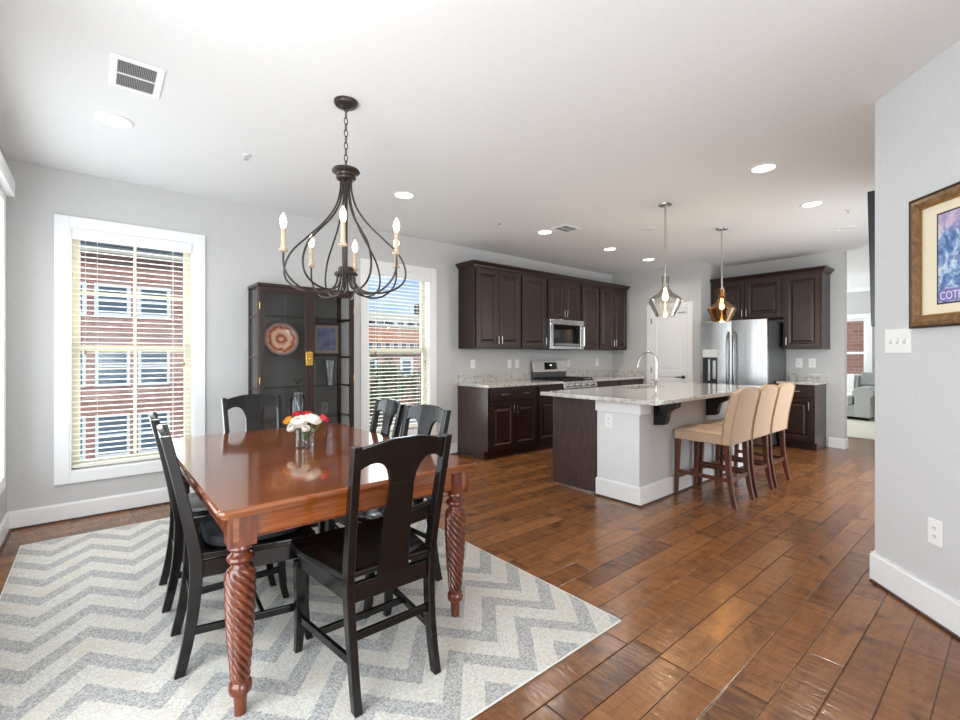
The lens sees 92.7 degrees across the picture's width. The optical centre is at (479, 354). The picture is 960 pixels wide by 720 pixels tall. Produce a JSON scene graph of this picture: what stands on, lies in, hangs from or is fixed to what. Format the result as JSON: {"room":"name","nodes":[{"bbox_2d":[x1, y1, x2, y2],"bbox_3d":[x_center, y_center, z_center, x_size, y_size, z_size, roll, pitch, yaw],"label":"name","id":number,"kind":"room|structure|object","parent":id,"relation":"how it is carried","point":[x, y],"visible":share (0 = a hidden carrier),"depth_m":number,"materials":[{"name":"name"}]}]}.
{"room":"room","nodes":[
{"label":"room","id":0,"kind":"room"},
{"bbox_2d":[0,145,6,522],"bbox_3d":[-0.630,-0.075,-0.150,0.150,2.710,8.978,0,0,-40],"label":"wall","id":1,"kind":"structure","parent":0,"point":[3,497],"depth_m":3.33,"materials":[{"name":"paint"}]},
{"bbox_2d":[0,512,9,546],"bbox_3d":[-0.631,1.212,-0.021,0.016,0.135,8.778,0,0,-40],"label":"baseboard","id":2,"kind":"structure","parent":1,"relation":"attached to","point":[5,523],"depth_m":3.17,"materials":[{"name":"white paint"}]},
{"bbox_2d":[0,150,14,494],"bbox_3d":[-2.743,-0.150,2.542,0.065,2.140,1.700,0,0,-40],"label":"window","id":3,"kind":"structure","parent":1,"relation":"in","point":[7,182],"depth_m":3.11,"materials":[{"name":"white paint"}]},
{"bbox_2d":[0,452,959,640],"bbox_3d":[-0.152,1.274,2.605,4.089,0.012,5.333,0,0,-40],"label":"trim","id":4,"kind":"structure","parent":1,"relation":"attached to","point":[918,611],"depth_m":3.00,"materials":[{"name":"wood"}]},
{"bbox_2d":[7,159,611,511],"bbox_3d":[1.425,-0.075,7.526,13.155,2.710,0.160,0,0,-40],"label":"wall","id":5,"kind":"structure","parent":0,"point":[243,242],"depth_m":4.24,"materials":[{"name":"paint"}]},
{"bbox_2d":[54,213,204,485],"bbox_3d":[-2.918,-0.041,3.874,1.003,2.078,0.168,0,0,-40],"label":"window","id":6,"kind":"structure","parent":5,"relation":"in","point":[64,473],"depth_m":3.69,"materials":[{"name":"white paint"}]},
{"bbox_2d":[72,228,191,467],"bbox_3d":[-2.887,-0.050,3.837,0.795,1.872,0.079,0,0,-40],"label":"window blind","id":7,"kind":"object","parent":6,"relation":"attached to","point":[79,234],"visible":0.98,"depth_m":3.81,"materials":[{"name":"white paint"}]},
{"bbox_2d":[8,443,456,528],"bbox_3d":[-1.874,1.212,4.651,4.105,0.135,0.016,0,0,-40],"label":"baseboard","id":8,"kind":"structure","parent":5,"relation":"attached to","point":[50,513],"depth_m":3.62,"materials":[{"name":"white paint"}]},
{"bbox_2d":[321,402,327,413],"bbox_3d":[-1.644,0.560,4.848,0.072,0.118,0.008,0,0,-40],"label":"wall outlet","id":9,"kind":"object","parent":5,"relation":"attached to","point":[324,405],"visible":1,"depth_m":4.84,"materials":[{"name":"white plastic"}]},
{"bbox_2d":[360,258,436,437],"bbox_3d":[-0.989,-0.041,5.488,1.019,2.078,0.168,0,0,-40],"label":"window","id":10,"kind":"structure","parent":5,"relation":"in","point":[431,288],"depth_m":5.59,"materials":[{"name":"white paint"}]},
{"bbox_2d":[369,268,429,431],"bbox_3d":[-0.958,-0.050,5.451,0.811,1.872,0.079,0,0,-40],"label":"window blind","id":11,"kind":"object","parent":10,"relation":"attached to","point":[384,273],"visible":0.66,"depth_m":5.44,"materials":[{"name":"white paint"}]},
{"bbox_2d":[458,266,519,348],"bbox_3d":[0.151,-0.600,6.104,0.815,1.040,0.379,0,0,-40],"label":"upper cabinet","id":12,"kind":"object","parent":5,"relation":"attached to","point":[488,298],"visible":1,"depth_m":5.92,"materials":[{"name":"brown wood"}]},
{"bbox_2d":[458,372,530,382],"bbox_3d":[0.236,0.312,6.412,1.352,0.105,0.021,0,0,-40],"label":"backsplash","id":13,"kind":"structure","parent":5,"relation":"attached to","point":[500,376],"depth_m":6.36,"materials":[{"name":"stone"}]},
{"bbox_2d":[516,273,546,349],"bbox_3d":[0.666,-0.600,6.535,0.530,1.040,0.379,0,0,-40],"label":"upper cabinet","id":14,"kind":"object","parent":5,"relation":"attached to","point":[532,287],"visible":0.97,"depth_m":6.40,"materials":[{"name":"brown wood"}]},
{"bbox_2d":[546,277,579,320],"bbox_3d":[1.167,-0.820,6.954,0.775,0.600,0.379,0,0,-40],"label":"upper cabinet","id":15,"kind":"object","parent":5,"relation":"attached to","point":[562,296],"visible":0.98,"depth_m":6.80,"materials":[{"name":"brown wood"}]},
{"bbox_2d":[542,319,584,349],"bbox_3d":[1.187,-0.297,6.930,0.770,0.441,0.444,0,0,-40],"label":"microwave","id":16,"kind":"object","parent":15,"relation":"attached to","point":[560,334],"visible":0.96,"depth_m":6.76,"materials":[{"name":"grey"}]},
{"bbox_2d":[580,283,598,349],"bbox_3d":[1.648,-0.600,7.357,0.480,1.040,0.379,0,0,-40],"label":"upper cabinet","id":17,"kind":"object","parent":5,"relation":"attached to","point":[589,294],"visible":0.52,"depth_m":7.24,"materials":[{"name":"brown wood"}]},
{"bbox_2d":[566,369,644,376],"bbox_3d":[2.063,0.312,7.539,1.356,0.105,0.637,0,0,-40],"label":"backsplash","id":18,"kind":"structure","parent":5,"relation":"attached to","point":[585,373],"depth_m":7.85,"materials":[{"name":"stone"}]},
{"bbox_2d":[599,286,626,350],"bbox_3d":[2.139,-0.600,7.767,0.800,1.040,0.379,0,0,-40],"label":"upper cabinet","id":19,"kind":"object","parent":5,"relation":"attached to","point":[612,301],"visible":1,"depth_m":7.62,"materials":[{"name":"brown wood"}]},
{"bbox_2d":[455,259,629,289],"bbox_3d":[1.141,-1.152,6.934,3.500,0.062,0.376,0,0,-40],"label":"crown molding","id":20,"kind":"structure","parent":19,"relation":"attached to","point":[473,262],"depth_m":6.40,"materials":[{"name":"brown wood"}]},
{"bbox_2d":[0,0,959,287],"bbox_3d":[4.339,-1.480,4.087,13.300,0.100,9.300,0,0,-40],"label":"ceiling","id":21,"kind":"structure","parent":0,"point":[530,116],"depth_m":2.70,"materials":[{"name":"paint"}]},
{"bbox_2d":[93,112,133,128],"bbox_3d":[-2.227,-1.426,2.785,0.196,0.008,0.196,0,0,-40],"label":"recessed light","id":22,"kind":"object","parent":21,"relation":"in","point":[107,118],"visible":1,"depth_m":2.79,"materials":[{"name":"white paint"}]},
{"bbox_2d":[98,114,129,126],"bbox_3d":[-2.227,-1.428,2.785,0.152,0.002,0.152,0,0,-40],"label":"diffuser","id":23,"kind":"object","parent":22,"relation":"attached to","point":[114,120],"depth_m":2.79,"materials":[{"name":"white"}]},
{"bbox_2d":[108,52,165,98],"bbox_3d":[-1.766,-1.426,2.353,0.220,0.008,0.330,0,0,-40],"label":"ceiling vent","id":24,"kind":"object","parent":21,"relation":"in","point":[125,73],"visible":1,"depth_m":2.34,"materials":[{"name":"metal"}]},
{"bbox_2d":[278,95,406,299],"bbox_3d":[-0.743,-0.880,2.591,0.676,1.098,0.688,0,0,9],"label":"chandelier","id":25,"kind":"object","parent":21,"relation":"hanging from","point":[346,174],"visible":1,"depth_m":2.55,"materials":[{"name":"brown metal"}]},
{"bbox_2d":[393,191,414,198],"bbox_3d":[-0.679,-1.426,4.090,0.196,0.008,0.196,0,0,-40],"label":"recessed light","id":26,"kind":"object","parent":21,"relation":"in","point":[400,194],"visible":1,"depth_m":4.08,"materials":[{"name":"white paint"}]},
{"bbox_2d":[395,193,412,197],"bbox_3d":[-0.679,-1.428,4.090,0.152,0.002,0.152,0,0,-40],"label":"diffuser","id":27,"kind":"object","parent":26,"relation":"attached to","point":[398,195],"depth_m":4.09,"materials":[{"name":"white"}]},
{"bbox_2d":[551,224,580,232],"bbox_3d":[0.970,-1.426,5.167,0.270,0.008,0.220,0,0,-40],"label":"ceiling vent","id":28,"kind":"object","parent":21,"relation":"in","point":[565,228],"visible":1,"depth_m":5.15,"materials":[{"name":"metal"}]},
{"bbox_2d":[649,202,681,316],"bbox_3d":[1.760,-0.897,4.348,0.298,1.064,0.298,0,0,-40],"label":"pendant light","id":29,"kind":"object","parent":21,"relation":"hanging from","point":[664,294],"visible":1,"depth_m":4.33,"materials":[{"name":"grey metal"}]},
{"bbox_2d":[707,227,736,321],"bbox_3d":[2.735,-0.902,5.177,0.298,1.054,0.298,0,0,-40],"label":"pendant light","id":30,"kind":"object","parent":21,"relation":"hanging from","point":[721,304],"visible":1,"depth_m":5.16,"materials":[{"name":"gold metal"}]},
{"bbox_2d":[749,163,778,173],"bbox_3d":[2.168,-1.426,3.500,0.196,0.008,0.196,0,0,-40],"label":"recessed light","id":31,"kind":"object","parent":21,"relation":"in","point":[766,167],"visible":1,"depth_m":3.50,"materials":[{"name":"white paint"}]},
{"bbox_2d":[752,165,774,171],"bbox_3d":[2.168,-1.428,3.500,0.152,0.002,0.152,0,0,-40],"label":"diffuser","id":32,"kind":"object","parent":31,"relation":"attached to","point":[758,168],"depth_m":3.50,"materials":[{"name":"white"}]},
{"bbox_2d":[799,201,824,207],"bbox_3d":[3.144,-1.426,4.335,0.196,0.008,0.196,0,0,-40],"label":"recessed light","id":33,"kind":"object","parent":21,"relation":"in","point":[812,203],"visible":1,"depth_m":4.34,"materials":[{"name":"white paint"}]},
{"bbox_2d":[802,202,821,206],"bbox_3d":[3.144,-1.428,4.335,0.152,0.002,0.152,0,0,-40],"label":"diffuser","id":34,"kind":"object","parent":33,"relation":"attached to","point":[808,204],"depth_m":4.34,"materials":[{"name":"white"}]},
{"bbox_2d":[0,416,959,719],"bbox_3d":[4.339,1.310,4.087,13.300,0.060,9.300,0,0,-40],"label":"floor","id":35,"kind":"structure","parent":0,"point":[768,607],"depth_m":2.48,"materials":[{"name":"brown wood"}]},
{"bbox_2d":[248,282,353,429],"bbox_3d":[-1.731,0.315,4.488,0.917,1.930,0.385,0,0,-40],"label":"display cabinet","id":36,"kind":"object","parent":35,"relation":"on","point":[310,317],"visible":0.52,"depth_m":4.35,"materials":[{"name":"black wood"}]},
{"bbox_2d":[264,323,298,354],"bbox_3d":[-1.879,-0.153,4.342,0.316,0.311,0.069,0,0,-41],"label":"plate","id":37,"kind":"object","parent":36,"relation":"on","point":[280,338],"visible":1,"depth_m":4.35,"materials":[{"name":"brown ceramic"}]},
{"bbox_2d":[290,388,304,417],"bbox_3d":[-1.769,0.469,4.452,0.140,0.290,0.140,0,0,-40],"label":"glass jar","id":38,"kind":"object","parent":36,"relation":"on","point":[303,396],"visible":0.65,"depth_m":4.43,"materials":[{"name":"clear glass"}]},
{"bbox_2d":[256,384,347,388],"bbox_3d":[-1.746,0.307,4.505,0.877,0.006,0.291,0,0,-40],"label":"glass shelf","id":39,"kind":"object","parent":36,"relation":"attached to","point":[338,385],"depth_m":4.50,"materials":[{"name":"glass"}]},
{"bbox_2d":[264,315,348,320],"bbox_3d":[-1.746,-0.363,4.505,0.877,0.006,0.291,0,0,-40],"label":"glass shelf","id":40,"kind":"object","parent":36,"relation":"attached to","point":[274,316],"depth_m":4.54,"materials":[{"name":"glass"}]},
{"bbox_2d":[264,413,348,422],"bbox_3d":[-1.746,0.617,4.505,0.877,0.006,0.291,0,0,-40],"label":"glass shelf","id":41,"kind":"object","parent":36,"relation":"attached to","point":[274,420],"depth_m":4.61,"materials":[{"name":"glass"}]},
{"bbox_2d":[314,322,340,355],"bbox_3d":[-1.571,-0.161,4.683,0.300,0.345,0.024,0,0,-40],"label":"picture frame","id":42,"kind":"object","parent":36,"relation":"in","point":[327,335],"visible":0.87,"depth_m":4.68,"materials":[{"name":"black"}]},
{"bbox_2d":[317,328,335,349],"bbox_3d":[-1.568,-0.161,4.679,0.190,0.225,0.002,0,0,-40],"label":"print","id":43,"kind":"object","parent":42,"relation":"attached to","point":[326,337],"depth_m":4.68},
{"bbox_2d":[324,361,336,384],"bbox_3d":[-1.527,0.180,4.668,0.124,0.246,0.124,0,0,-40],"label":"crystal vase","id":44,"kind":"object","parent":36,"relation":"on","point":[324,361],"visible":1,"depth_m":4.66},
{"bbox_2d":[0,516,620,719],"bbox_3d":[-1.192,1.274,2.621,2.320,0.012,3.053,0,0,-40],"label":"area rug","id":45,"kind":"object","parent":35,"relation":"on","point":[85,632],"visible":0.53,"depth_m":2.03,"materials":[{"name":"fabric"}]},
{"bbox_2d":[148,412,275,612],"bbox_3d":[-1.479,0.784,2.533,0.583,0.970,0.490,0,0,-37],"label":"dining chair","id":46,"kind":"object","parent":45,"relation":"on","point":[171,569],"visible":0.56,"depth_m":2.28,"materials":[{"name":"black paint"}]},
{"bbox_2d":[157,424,315,679],"bbox_3d":[-1.106,0.784,2.072,0.583,0.970,0.490,0,0,-36],"label":"dining chair","id":47,"kind":"object","parent":45,"relation":"on","point":[278,549],"visible":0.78,"depth_m":1.87,"materials":[{"name":"black paint"}]},
{"bbox_2d":[200,514,300,546],"bbox_3d":[-1.048,0.765,2.114,0.408,0.056,0.408,0,0,-36],"label":"seat cushion","id":48,"kind":"object","parent":47,"relation":"on","point":[213,534],"visible":0.3,"depth_m":1.96,"materials":[{"name":"black fabric"}]},
{"bbox_2d":[221,394,282,433],"bbox_3d":[-1.545,0.784,3.253,0.490,0.970,0.583,0,0,-41],"label":"dining chair","id":49,"kind":"object","parent":45,"relation":"on","point":[252,405],"visible":0.24,"depth_m":3.43,"materials":[{"name":"black paint"}]},
{"bbox_2d":[172,423,476,716],"bbox_3d":[-0.979,0.894,2.518,1.120,0.749,1.710,0,0,-40],"label":"dining table","id":50,"kind":"object","parent":45,"relation":"on","point":[253,484],"visible":0.76,"depth_m":1.94,"materials":[{"name":"brown wood"}]},
{"bbox_2d":[296,428,313,447],"bbox_3d":[-0.997,0.469,2.602,0.096,0.100,0.096,0,0,-40],"label":"flower vase","id":51,"kind":"object","parent":50,"relation":"on","point":[312,429],"visible":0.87,"depth_m":2.59,"materials":[{"name":"clear glass"}]},
{"bbox_2d":[290,415,307,440],"bbox_3d":[-1.016,0.416,2.577,0.100,0.147,0.106,0,0,-40],"label":"rose","id":52,"kind":"object","parent":51,"relation":"in","point":[300,421],"visible":0.98,"depth_m":2.56,"materials":[{"name":"white plant"}]},
{"bbox_2d":[303,413,321,440],"bbox_3d":[-0.944,0.411,2.603,0.100,0.159,0.105,0,0,-40],"label":"rose","id":53,"kind":"object","parent":51,"relation":"in","point":[312,418],"visible":0.98,"depth_m":2.58,"materials":[{"name":"white plant"}]},
{"bbox_2d":[305,414,329,440],"bbox_3d":[-0.924,0.413,2.611,0.138,0.156,0.060,0,0,5],"label":"carnation","id":54,"kind":"object","parent":51,"relation":"in","point":[323,417],"visible":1,"depth_m":2.60,"materials":[{"name":"red plant"}]},
{"bbox_2d":[309,399,405,532],"bbox_3d":[-0.826,0.784,2.933,0.583,0.970,0.490,0,0,-35],"label":"dining chair","id":55,"kind":"object","parent":45,"relation":"on","point":[389,407],"visible":0.23,"depth_m":3.04,"materials":[{"name":"black paint"}]},
{"bbox_2d":[292,433,451,717],"bbox_3d":[-0.448,0.784,1.896,0.490,0.970,0.583,0,0,-40],"label":"dining chair","id":56,"kind":"object","parent":45,"relation":"on","point":[385,545],"visible":1,"depth_m":1.75,"materials":[{"name":"black paint"}]},
{"bbox_2d":[324,404,450,618],"bbox_3d":[-0.509,0.784,2.551,0.583,0.970,0.490,0,0,-44],"label":"dining chair","id":57,"kind":"object","parent":45,"relation":"on","point":[426,415],"visible":0.3,"depth_m":2.57,"materials":[{"name":"black paint"}]},
{"bbox_2d":[458,385,536,459],"bbox_3d":[0.248,0.840,6.008,0.859,0.880,0.654,0,0,-40],"label":"base cabinet","id":58,"kind":"object","parent":35,"relation":"on","point":[502,421],"visible":0.99,"depth_m":5.75,"materials":[{"name":"brown wood"}]},
{"bbox_2d":[456,372,562,387],"bbox_3d":[0.424,0.329,6.168,1.377,0.138,0.637,0,0,-40],"label":"countertop","id":59,"kind":"structure","parent":58,"relation":"on","point":[498,380],"depth_m":6.16,"materials":[{"name":"stone"}]},
{"bbox_2d":[533,384,560,449],"bbox_3d":[0.768,0.840,6.444,0.492,0.880,0.654,0,0,-40],"label":"base cabinet","id":60,"kind":"object","parent":35,"relation":"on","point":[544,403],"visible":0.38,"depth_m":6.17,"materials":[{"name":"brown wood"}]},
{"bbox_2d":[531,360,597,389],"bbox_3d":[1.267,0.670,6.832,0.764,1.180,0.697,0,0,-40],"label":"gas range","id":61,"kind":"object","parent":35,"relation":"on","point":[552,370],"visible":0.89,"depth_m":6.85,"materials":[{"name":"grey"}]},
{"bbox_2d":[532,379,593,381],"bbox_3d":[1.246,0.369,6.858,0.764,0.011,0.570,0,0,-40],"label":"cooktop","id":62,"kind":"object","parent":61,"relation":"in","point":[564,380],"depth_m":6.67,"materials":[{"name":"black metal"}]},
{"bbox_2d":[597,380,617,386],"bbox_3d":[1.789,0.840,7.298,0.620,0.880,0.654,0,0,-40],"label":"base cabinet","id":63,"kind":"object","parent":35,"relation":"on","point":[614,382],"visible":0.09,"depth_m":7.06,"materials":[{"name":"brown wood"}]},
{"bbox_2d":[618,379,642,385],"bbox_3d":[2.307,0.840,7.731,0.725,0.880,0.654,0,0,-40],"label":"base cabinet","id":64,"kind":"object","parent":35,"relation":"on","point":[631,381],"visible":0.07,"depth_m":7.48,"materials":[{"name":"brown wood"}]},
{"bbox_2d":[566,369,644,380],"bbox_3d":[2.063,0.329,7.539,1.356,0.138,0.637,0,0,-40],"label":"countertop","id":65,"kind":"structure","parent":64,"relation":"on","point":[598,375],"depth_m":7.77,"materials":[{"name":"stone"}]},
{"bbox_2d":[551,396,742,507],"bbox_3d":[2.005,0.840,4.939,2.425,0.880,1.223,0,0,-40],"label":"kitchen island","id":66,"kind":"object","parent":35,"relation":"on","point":[631,462],"visible":0.62,"depth_m":4.18,"materials":[{"name":"paint"}]},
{"bbox_2d":[605,413,612,427],"bbox_3d":[1.153,0.588,4.100,0.008,0.125,0.085,0,0,-40],"label":"wall outlet","id":67,"kind":"object","parent":66,"relation":"attached to","point":[608,417],"visible":1,"depth_m":4.09,"materials":[{"name":"white plastic"}]},
{"bbox_2d":[540,382,760,405],"bbox_3d":[1.991,0.380,4.893,2.625,0.036,1.220,0,0,-40],"label":"island countertop","id":68,"kind":"structure","parent":66,"relation":"on","point":[668,392],"depth_m":4.42,"materials":[{"name":"stone"}]},
{"bbox_2d":[636,351,658,388],"bbox_3d":[1.805,0.160,4.993,0.139,0.403,0.266,0,0,-40],"label":"faucet","id":69,"kind":"object","parent":68,"relation":"on","point":[656,380],"visible":1,"depth_m":4.93,"materials":[{"name":"grey metal"}]},
{"bbox_2d":[673,387,759,508],"bbox_3d":[2.128,0.775,4.118,0.447,1.010,0.583,0,0,-40],"label":"counter stool","id":70,"kind":"object","parent":35,"relation":"on","point":[736,428],"visible":1,"depth_m":3.98,"materials":[{"name":"beige fabric"}]},
{"bbox_2d":[698,384,778,496],"bbox_3d":[2.497,0.775,4.426,0.447,1.010,0.583,0,0,-40],"label":"counter stool","id":71,"kind":"object","parent":35,"relation":"on","point":[768,394],"visible":0.64,"depth_m":4.31,"materials":[{"name":"beige fabric"}]},
{"bbox_2d":[700,319,785,447],"bbox_3d":[3.879,0.393,6.786,0.861,1.775,0.900,0,0,-40],"label":"refrigerator","id":72,"kind":"object","parent":35,"relation":"on","point":[751,351],"visible":0.55,"depth_m":6.49,"materials":[{"name":"grey"}]},
{"bbox_2d":[719,382,794,487],"bbox_3d":[2.865,0.775,4.734,0.447,1.010,0.583,0,0,-40],"label":"counter stool","id":73,"kind":"object","parent":35,"relation":"on","point":[786,390],"visible":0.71,"depth_m":4.59,"materials":[{"name":"beige fabric"}]},
{"bbox_2d":[778,384,825,450],"bbox_3d":[4.478,0.840,6.378,0.580,0.880,0.434,0,0,-40],"label":"base cabinet","id":74,"kind":"object","parent":35,"relation":"on","point":[806,429],"visible":0.71,"depth_m":6.18,"materials":[{"name":"brown wood"}]},
{"bbox_2d":[776,373,827,384],"bbox_3d":[4.491,0.329,6.377,0.564,0.138,0.468,0,0,-40],"label":"countertop","id":75,"kind":"structure","parent":74,"relation":"on","point":[796,378],"depth_m":6.46,"materials":[{"name":"stone"}]},
{"bbox_2d":[847,416,874,439],"bbox_3d":[6.335,1.274,8.690,2.930,0.012,3.400,0,0,-40],"label":"living room rug","id":76,"kind":"object","parent":35,"relation":"on","point":[857,427],"visible":0.02,"depth_m":7.90,"materials":[{"name":"carpet"}]},
{"bbox_2d":[847,374,874,420],"bbox_3d":[7.178,0.829,9.768,0.947,0.876,2.030,0,0,-40],"label":"sofa","id":77,"kind":"object","parent":76,"relation":"on","point":[861,403],"visible":0.33,"depth_m":8.85,"materials":[{"name":"grey fabric"}]},
{"bbox_2d":[847,374,854,405],"bbox_3d":[7.361,0.731,9.328,0.658,0.679,0.340,0,0,-40],"label":"throw blanket","id":78,"kind":"object","parent":77,"relation":"on","point":[850,377],"visible":0.11,"depth_m":9.34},
{"bbox_2d":[854,375,860,388],"bbox_3d":[7.521,0.603,9.634,0.276,0.379,0.735,0,0,-40],"label":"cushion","id":79,"kind":"object","parent":77,"relation":"on","point":[857,378],"depth_m":9.36,"materials":[{"name":"grey fabric"}]},
{"bbox_2d":[860,372,874,385],"bbox_3d":[7.844,0.478,9.217,0.159,0.259,0.280,0,0,-40],"label":"throw pillow","id":80,"kind":"object","parent":77,"relation":"on","point":[867,378],"visible":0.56,"depth_m":9.20,"materials":[{"name":"grey fabric"}]},
{"bbox_2d":[612,262,703,383],"bbox_3d":[2.922,-0.075,7.650,0.100,2.710,1.571,0,0,-40],"label":"wall","id":81,"kind":"structure","parent":0,"point":[686,281],"depth_m":7.71,"materials":[{"name":"paint"}]},
{"bbox_2d":[647,301,692,383],"bbox_3d":[3.037,0.223,7.382,0.067,2.115,0.775,0,0,-40],"label":"door","id":82,"kind":"structure","parent":81,"relation":"in","point":[669,338],"depth_m":7.38,"materials":[{"name":"white paint"}]},
{"bbox_2d":[704,263,720,321],"bbox_3d":[3.723,-0.075,7.362,0.760,2.710,0.100,0,0,-40],"label":"wall","id":83,"kind":"structure","parent":0,"point":[710,271],"depth_m":7.18,"materials":[{"name":"paint"}]},
{"bbox_2d":[723,250,846,446],"bbox_3d":[4.509,-0.075,6.907,0.140,2.710,1.607,0,0,-40],"label":"wall","id":84,"kind":"structure","parent":0,"point":[832,362],"depth_m":6.35,"materials":[{"name":"paint"}]},
{"bbox_2d":[711,276,782,320],"bbox_3d":[4.092,-0.825,6.947,0.439,0.590,0.985,0,0,-40],"label":"upper cabinet","id":85,"kind":"object","parent":84,"relation":"attached to","point":[761,298],"visible":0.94,"depth_m":6.77,"materials":[{"name":"brown wood"}]},
{"bbox_2d":[710,265,834,283],"bbox_3d":[4.255,-1.152,6.755,0.436,0.062,1.490,0,0,-40],"label":"crown molding","id":86,"kind":"structure","parent":85,"relation":"attached to","point":[826,269],"depth_m":6.50,"materials":[{"name":"brown wood"}]},
{"bbox_2d":[783,271,829,349],"bbox_3d":[4.554,-0.600,6.395,0.439,1.040,0.455,0,0,-40],"label":"upper cabinet","id":87,"kind":"object","parent":84,"relation":"attached to","point":[806,296],"visible":1,"depth_m":6.26,"materials":[{"name":"brown wood"}]},
{"bbox_2d":[789,373,826,380],"bbox_3d":[4.695,0.312,6.557,0.021,0.105,0.453,0,0,-40],"label":"backsplash","id":88,"kind":"structure","parent":84,"relation":"attached to","point":[792,376],"depth_m":6.54,"materials":[{"name":"stone"}]},
{"bbox_2d":[828,437,847,448],"bbox_3d":[4.174,1.212,6.646,1.936,0.135,0.147,0,0,23],"label":"baseboard","id":89,"kind":"structure","parent":84,"relation":"attached to","point":[840,443],"depth_m":6.29,"materials":[{"name":"white paint"}]},
{"bbox_2d":[847,291,874,371],"bbox_3d":[7.836,-0.075,9.997,0.150,2.710,4.278,0,0,-40],"label":"wall","id":90,"kind":"structure","parent":0,"point":[857,302],"depth_m":9.64,"materials":[{"name":"paint"}]},
{"bbox_2d":[847,286,869,292],"bbox_3d":[7.740,-1.385,9.932,0.080,0.090,4.100,0,0,-40],"label":"trim","id":91,"kind":"structure","parent":90,"relation":"attached to","point":[864,288],"depth_m":9.64,"materials":[{"name":"white paint"}]},
{"bbox_2d":[847,313,871,385],"bbox_3d":[7.747,-0.055,10.041,0.110,1.630,1.340,0,0,-40],"label":"window","id":92,"kind":"structure","parent":90,"relation":"in","point":[866,317],"depth_m":9.56,"materials":[{"name":"white paint"}]},
{"bbox_2d":[875,40,959,601],"bbox_3d":[2.207,-0.075,1.766,0.130,2.710,1.650,0,0,7],"label":"wall","id":93,"kind":"structure","parent":0,"point":[917,123],"depth_m":2.32,"materials":[{"name":"paint"}]},
{"bbox_2d":[885,328,911,352],"bbox_3d":[2.210,-0.074,2.426,0.016,0.128,0.174,0,0,7],"label":"light switch","id":94,"kind":"object","parent":93,"relation":"attached to","point":[896,340],"visible":0.96,"depth_m":2.42,"materials":[{"name":"white plastic"}]},
{"bbox_2d":[870,550,959,636],"bbox_3d":[2.338,1.200,2.238,0.514,0.160,2.592,0,0,24],"label":"baseboard","id":95,"kind":"structure","parent":93,"relation":"attached to","point":[941,607],"depth_m":2.29,"materials":[{"name":"white paint"}]},
{"bbox_2d":[909,181,959,328],"bbox_3d":[2.131,-0.455,1.835,0.035,0.644,0.980,0,0,7],"label":"framed poster","id":96,"kind":"object","parent":93,"relation":"attached to","point":[938,211],"visible":1,"depth_m":2.19,"materials":[{"name":"brown paper"}]},
{"bbox_2d":[938,208,959,302],"bbox_3d":[2.137,-0.455,1.835,0.001,0.418,0.684,0,0,7],"label":"print","id":97,"kind":"object","parent":96,"relation":"attached to","point":[948,218],"depth_m":2.11,"materials":[{"name":"multicoloured"}]},
{"bbox_2d":[928,517,942,547],"bbox_3d":[2.188,0.853,2.201,0.008,0.122,0.078,0,0,7],"label":"wall outlet","id":98,"kind":"object","parent":93,"relation":"attached to","point":[935,528],"visible":1,"depth_m":2.19,"materials":[{"name":"white plastic"}]},
{"bbox_3d":[5.784,-0.075,5.462,9.118,2.710,0.146,0,0,-40],"label":"wall","id":99,"kind":"structure","parent":0,"visible":0},
{"bbox_2d":[867,190,874,326],"bbox_3d":[2.936,-0.585,3.223,1.440,0.820,0.073,0,0,-40],"label":"television","id":100,"kind":"object","parent":99,"relation":"attached to","point":[871,194],"visible":0.22,"depth_m":2.77,"materials":[{"name":"black"}]},
{"label":"outside","id":101,"kind":"structure","parent":0,"visible":0},
{"bbox_2d":[370,413,416,426],"bbox_3d":[-12.702,4.330,77.514,140.000,0.100,124.800,0,0,-40],"label":"ground","id":102,"kind":"structure","parent":101,"point":[412,418],"depth_m":29.91,"materials":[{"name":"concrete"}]},
{"bbox_2d":[80,240,183,459],"bbox_3d":[-11.700,-0.520,16.321,11.700,9.600,8.950,0,0,-40],"label":"building exterior","id":103,"kind":"structure","parent":102,"relation":"on","point":[178,333],"depth_m":12.65,"materials":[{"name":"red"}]},
{"bbox_2d":[370,380,394,426],"bbox_3d":[-4.904,2.704,22.398,2.254,3.162,2.155,0,0,-40],"label":"leafy tree","id":104,"kind":"object","parent":102,"relation":"on","point":[377,387],"visible":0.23,"depth_m":22.23,"materials":[{"name":"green plant"}]},
{"bbox_2d":[370,354,406,414],"bbox_3d":[-5.360,2.106,26.529,3.023,4.355,2.880,0,0,-40],"label":"leafy tree","id":105,"kind":"object","parent":102,"relation":"on","point":[384,371],"visible":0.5,"depth_m":26.29,"materials":[{"name":"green plant"}]},
{"bbox_2d":[369,321,419,348],"bbox_3d":[-12.653,0.180,57.339,12.200,8.200,18.400,0,0,42],"label":"warehouse","id":106,"kind":"structure","parent":102,"relation":"on","point":[372,323],"depth_m":51.93,"materials":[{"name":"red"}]},
{"bbox_2d":[369,311,419,326],"bbox_3d":[-11.706,-2.020,99.698,34.000,12.600,8.050,0,0,-40],"label":"office block","id":107,"kind":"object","parent":102,"relation":"on","point":[379,316],"visible":0.08,"depth_m":90.34,"materials":[{"name":"stone"}]},
{"bbox_2d":[370,352,420,405],"bbox_3d":[-7.502,1.955,37.794,9.600,4.650,6.400,0,0,-40],"label":"house","id":108,"kind":"structure","parent":102,"relation":"on","point":[399,360],"depth_m":35.44,"materials":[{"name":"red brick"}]},
{"bbox_2d":[400,366,420,405],"bbox_3d":[-4.180,2.472,30.854,2.410,3.624,2.380,0,0,-40],"label":"leafy tree","id":109,"kind":"object","parent":102,"relation":"on","point":[418,372],"visible":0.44,"depth_m":30.71,"materials":[{"name":"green plant"}]},
{"bbox_2d":[847,321,863,373],"bbox_3d":[12.968,-0.220,14.110,5.000,9.000,8.000,0,0,-40],"label":"brick house","id":110,"kind":"structure","parent":102,"relation":"on","point":[855,329],"depth_m":12.98,"materials":[{"name":"brick"}]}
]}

